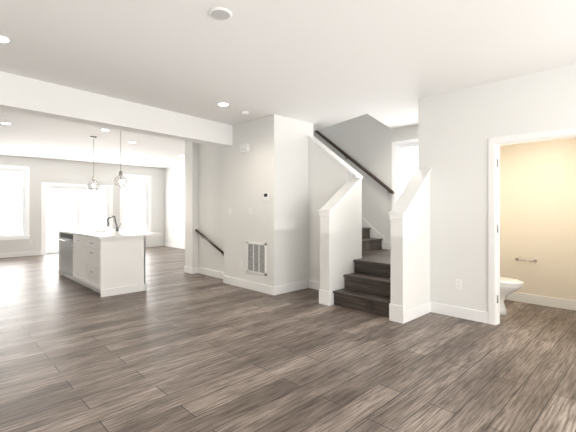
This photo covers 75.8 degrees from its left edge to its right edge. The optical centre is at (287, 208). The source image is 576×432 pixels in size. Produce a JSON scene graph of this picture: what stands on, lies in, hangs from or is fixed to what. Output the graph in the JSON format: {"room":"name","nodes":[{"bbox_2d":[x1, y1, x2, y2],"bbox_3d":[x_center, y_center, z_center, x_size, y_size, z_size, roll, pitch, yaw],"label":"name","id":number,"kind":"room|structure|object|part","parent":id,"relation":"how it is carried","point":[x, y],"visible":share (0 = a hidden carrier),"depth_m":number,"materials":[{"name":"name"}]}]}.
{"room":"living room","nodes":[
{"label":"living room","id":0,"kind":"room"},
{"bbox_2d":[0,155,163,252],"bbox_3d":[-6.831,-0.065,10.904,6.950,2.770,0.150,0,0,-44],"label":"wall","id":1,"kind":"structure","parent":0,"point":[42,170],"depth_m":11.14,"materials":[{"name":"white paint"}]},
{"bbox_2d":[0,165,30,239],"bbox_3d":[-7.684,-0.175,10.037,1.130,2.020,0.200,0,0,-44],"label":"window","id":2,"kind":"structure","parent":1,"relation":"in","point":[25,205],"depth_m":10.32,"materials":[{"name":"white"}]},
{"bbox_2d":[41,183,112,254],"bbox_3d":[-6.406,0.282,11.306,1.950,2.075,0.168,0,0,-44],"label":"sliding door","id":3,"kind":"structure","parent":1,"relation":"in","point":[108,189],"depth_m":11.19,"materials":[{"name":"white"}]},
{"bbox_2d":[120,174,151,231],"bbox_3d":[-5.160,-0.155,12.499,1.080,1.980,0.200,0,0,-44],"label":"window","id":4,"kind":"structure","parent":1,"relation":"in","point":[136,177],"depth_m":12.65,"materials":[{"name":"white"}]},
{"bbox_2d":[185,141,197,267],"bbox_3d":[-1.265,-0.065,8.392,2.190,2.770,0.300,0,0,-44],"label":"wall","id":5,"kind":"structure","parent":0,"point":[191,203],"depth_m":7.59,"materials":[{"name":"white paint"}]},
{"bbox_2d":[198,143,223,271],"bbox_3d":[-1.174,-0.065,7.433,0.700,2.770,1.200,0,0,-44],"label":"wall","id":6,"kind":"structure","parent":0,"point":[210,193],"depth_m":7.27,"materials":[{"name":"white paint"}]},
{"bbox_2d":[195,229,223,256],"bbox_3d":[-1.465,0.658,7.163,0.082,0.499,1.157,0,0,-44],"label":"handrail","id":7,"kind":"object","parent":6,"relation":"attached to","point":[209,241],"visible":0.75,"depth_m":7.17,"materials":[{"name":"brown wood"}]},
{"bbox_2d":[224,114,312,286],"bbox_3d":[-0.359,-0.065,6.454,0.900,2.770,1.340,0,0,-44],"label":"wall","id":8,"kind":"structure","parent":0,"point":[273,162],"depth_m":5.99,"materials":[{"name":"white paint"}]},
{"bbox_2d":[240,143,248,152],"bbox_3d":[-0.719,-1.010,6.144,0.048,0.130,0.190,0,0,-44],"label":"box","id":9,"kind":"object","parent":8,"relation":"attached to","point":[244,148],"visible":1,"depth_m":6.11,"materials":[{"name":"white plastic"}]},
{"bbox_2d":[247,242,265,275],"bbox_3d":[-0.511,0.790,5.956,0.012,0.500,0.480,0,0,-44],"label":"air vent","id":10,"kind":"object","parent":8,"relation":"in","point":[256,258],"visible":1,"depth_m":5.95,"materials":[{"name":"white metal"}]},
{"bbox_2d":[264,193,268,200],"bbox_3d":[-0.341,-0.190,5.773,0.024,0.120,0.100,0,0,-44],"label":"thermostat","id":11,"kind":"object","parent":8,"relation":"attached to","point":[266,196],"visible":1,"depth_m":5.75,"materials":[{"name":"white plastic"}]},
{"bbox_2d":[0,246,575,431],"bbox_3d":[-1.367,1.380,5.303,6.950,0.120,15.800,0,0,-44],"label":"floor","id":12,"kind":"structure","parent":0,"point":[173,347],"depth_m":3.18,"materials":[{"name":"brown wood"}]},
{"bbox_2d":[58,232,146,296],"bbox_3d":[-3.441,0.883,6.647,0.746,0.875,2.504,0,0,-44],"label":"kitchen island","id":13,"kind":"object","parent":12,"relation":"on","point":[104,262],"depth_m":5.85,"materials":[{"name":"white wood"}]},
{"bbox_2d":[56,228,161,239],"bbox_3d":[-3.347,0.425,6.738,0.980,0.040,2.560,0,0,-44],"label":"island countertop","id":14,"kind":"structure","parent":13,"relation":"on","point":[104,233],"depth_m":6.14,"materials":[{"name":"white stone"}]},
{"bbox_2d":[106,216,119,231],"bbox_3d":[-3.174,0.263,6.732,0.233,0.285,0.114,0,0,-44],"label":"faucet","id":15,"kind":"object","parent":14,"relation":"on","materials":[{"name":"grey metal"}]},
{"bbox_2d":[333,218,390,316],"bbox_3d":[0.440,-0.229,6.738,2.051,3.098,4.442,0,0,-44],"label":"stairs","id":16,"kind":"structure","parent":12,"relation":"on","point":[372,265],"depth_m":5.09,"materials":[{"name":"brown wood"}]},
{"bbox_2d":[500,277,523,314],"bbox_3d":[2.594,0.927,4.788,0.420,0.785,0.789,0,0,-44],"label":"toilet","id":17,"kind":"object","parent":12,"relation":"on","point":[508,286],"visible":0.15,"depth_m":4.54,"materials":[{"name":"white ceramic"}]},
{"bbox_2d":[0,0,575,167],"bbox_3d":[-1.367,-1.525,5.303,6.950,0.150,15.800,0,0,-44],"label":"ceiling","id":18,"kind":"structure","parent":0,"point":[320,64],"depth_m":3.52,"materials":[{"name":"white paint"}]},
{"bbox_2d":[0,35,10,42],"bbox_3d":[-2.443,-1.445,3.135,0.150,0.009,0.150,0,0,-44],"label":"recessed light","id":19,"kind":"object","parent":18,"relation":"in","point":[4,39],"visible":1,"depth_m":3.15,"materials":[{"name":"white"}]},
{"bbox_2d":[87,136,99,190],"bbox_3d":[-3.897,-0.903,7.417,0.216,1.092,0.216,0,0,-44],"label":"pendant light","id":20,"kind":"object","parent":18,"relation":"hanging from","point":[93,178],"visible":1,"depth_m":7.41,"materials":[{"name":"clear glass"}]},
{"bbox_2d":[0,71,231,146],"bbox_3d":[-2.450,-1.275,4.802,0.248,0.350,4.458,0,0,39],"label":"beam","id":21,"kind":"structure","parent":18,"relation":"attached to","point":[24,95],"depth_m":4.72,"materials":[{"name":"white paint"}]},
{"bbox_2d":[114,130,126,187],"bbox_3d":[-2.885,-0.903,6.379,0.216,1.092,0.216,0,0,-44],"label":"pendant light","id":22,"kind":"object","parent":18,"relation":"hanging from","point":[120,180],"visible":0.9,"depth_m":6.38,"materials":[{"name":"clear glass"}]},
{"bbox_2d":[209,7,231,19],"bbox_3d":[-0.499,-1.442,2.740,0.170,0.016,0.170,0,0,-44],"label":"detector","id":23,"kind":"object","parent":18,"relation":"attached to","point":[219,13],"visible":1,"depth_m":2.72,"materials":[{"name":"white plastic"}]},
{"bbox_2d":[218,102,228,105],"bbox_3d":[-0.892,-1.445,5.110,0.150,0.009,0.150,0,0,-44],"label":"recessed light","id":24,"kind":"object","parent":18,"relation":"in","point":[223,104],"visible":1,"depth_m":5.10,"materials":[{"name":"white"}]},
{"bbox_2d":[308,135,361,281],"bbox_3d":[0.730,0.041,5.896,0.160,2.559,0.980,0,0,-44],"label":"wall","id":25,"kind":"structure","parent":0,"point":[331,173],"depth_m":6.05,"materials":[{"name":"white paint"}]},
{"bbox_2d":[318,176,362,305],"bbox_3d":[0.773,0.411,5.372,0.790,1.819,0.210,0,0,-44],"label":"wall","id":26,"kind":"structure","parent":0,"point":[340,212],"depth_m":5.22,"materials":[{"name":"white paint"}]},
{"bbox_2d":[164,114,575,300],"bbox_3d":[1.063,-1.480,7.673,0.162,5.600,15.800,0,0,-44],"label":"wall","id":27,"kind":"structure","parent":0,"point":[538,201],"depth_m":5.28,"materials":[{"name":"white paint"}]},
{"bbox_2d":[315,130,417,223],"bbox_3d":[1.114,-1.238,7.561,0.244,3.096,4.168,0,0,-44],"label":"handrail","id":28,"kind":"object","parent":27,"relation":"in","point":[397,146],"depth_m":6.70,"materials":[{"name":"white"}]},
{"bbox_3d":[0.761,-1.521,7.812,0.088,2.529,3.315,0,0,-44],"label":"handrail main","id":29,"kind":"part","parent":28,"relation":"part of","materials":[{"name":"brown wood"}]},
{"bbox_2d":[515,258,536,261],"bbox_3d":[3.327,0.720,5.188,0.068,0.044,0.264,0,0,-44],"label":"paper holder","id":30,"kind":"object","parent":27,"relation":"attached to","point":[517,259],"visible":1,"depth_m":5.14,"materials":[{"name":"silver metal"}]},
{"bbox_2d":[388,167,430,323],"bbox_3d":[1.513,0.393,4.564,0.720,1.854,0.200,0,0,-44],"label":"wall","id":31,"kind":"structure","parent":0,"point":[409,213],"depth_m":4.43,"materials":[{"name":"white paint"}]},
{"bbox_2d":[418,64,575,324],"bbox_3d":[3.605,-0.065,3.021,0.120,2.770,5.290,0,0,-44],"label":"wall","id":32,"kind":"structure","parent":0,"point":[457,129],"depth_m":4.40,"materials":[{"name":"white paint"}]},
{"bbox_2d":[0,242,575,323],"bbox_3d":[-1.367,1.255,5.303,6.650,0.130,15.500,0,0,-44],"label":"baseboard","id":33,"kind":"structure","parent":32,"relation":"attached to","point":[450,310],"depth_m":5.28,"materials":[{"name":"white wood"}]},
{"bbox_2d":[456,279,461,288],"bbox_3d":[2.075,0.915,4.497,0.010,0.115,0.070,0,0,-44],"label":"outlet","id":34,"kind":"object","parent":32,"relation":"attached to","point":[458,284],"visible":1,"depth_m":4.49,"materials":[{"name":"white plastic"}]},
{"bbox_2d":[488,127,575,324],"bbox_3d":[2.706,0.253,3.943,0.156,2.135,1.005,0,0,-44],"label":"door frame","id":35,"kind":"structure","parent":32,"relation":"attached to","point":[534,136],"depth_m":4.22,"materials":[{"name":"white wood"}]},
{"label":"outside","id":36,"kind":"structure","parent":0,"visible":0},
{"bbox_2d":[46,245,58,251],"bbox_3d":[-7.891,1.470,12.384,10.000,0.200,3.450,0,0,-44],"label":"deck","id":37,"kind":"object","parent":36,"point":[54,248],"depth_m":12.83,"materials":[{"name":"white"}]},
{"bbox_2d":[0,218,104,245],"bbox_3d":[-47.557,2.870,48.743,120.000,0.100,103.800,0,0,-44],"label":"ground","id":38,"kind":"structure","parent":36,"point":[48,234],"depth_m":44.40,"materials":[{"name":"white"}]}
]}

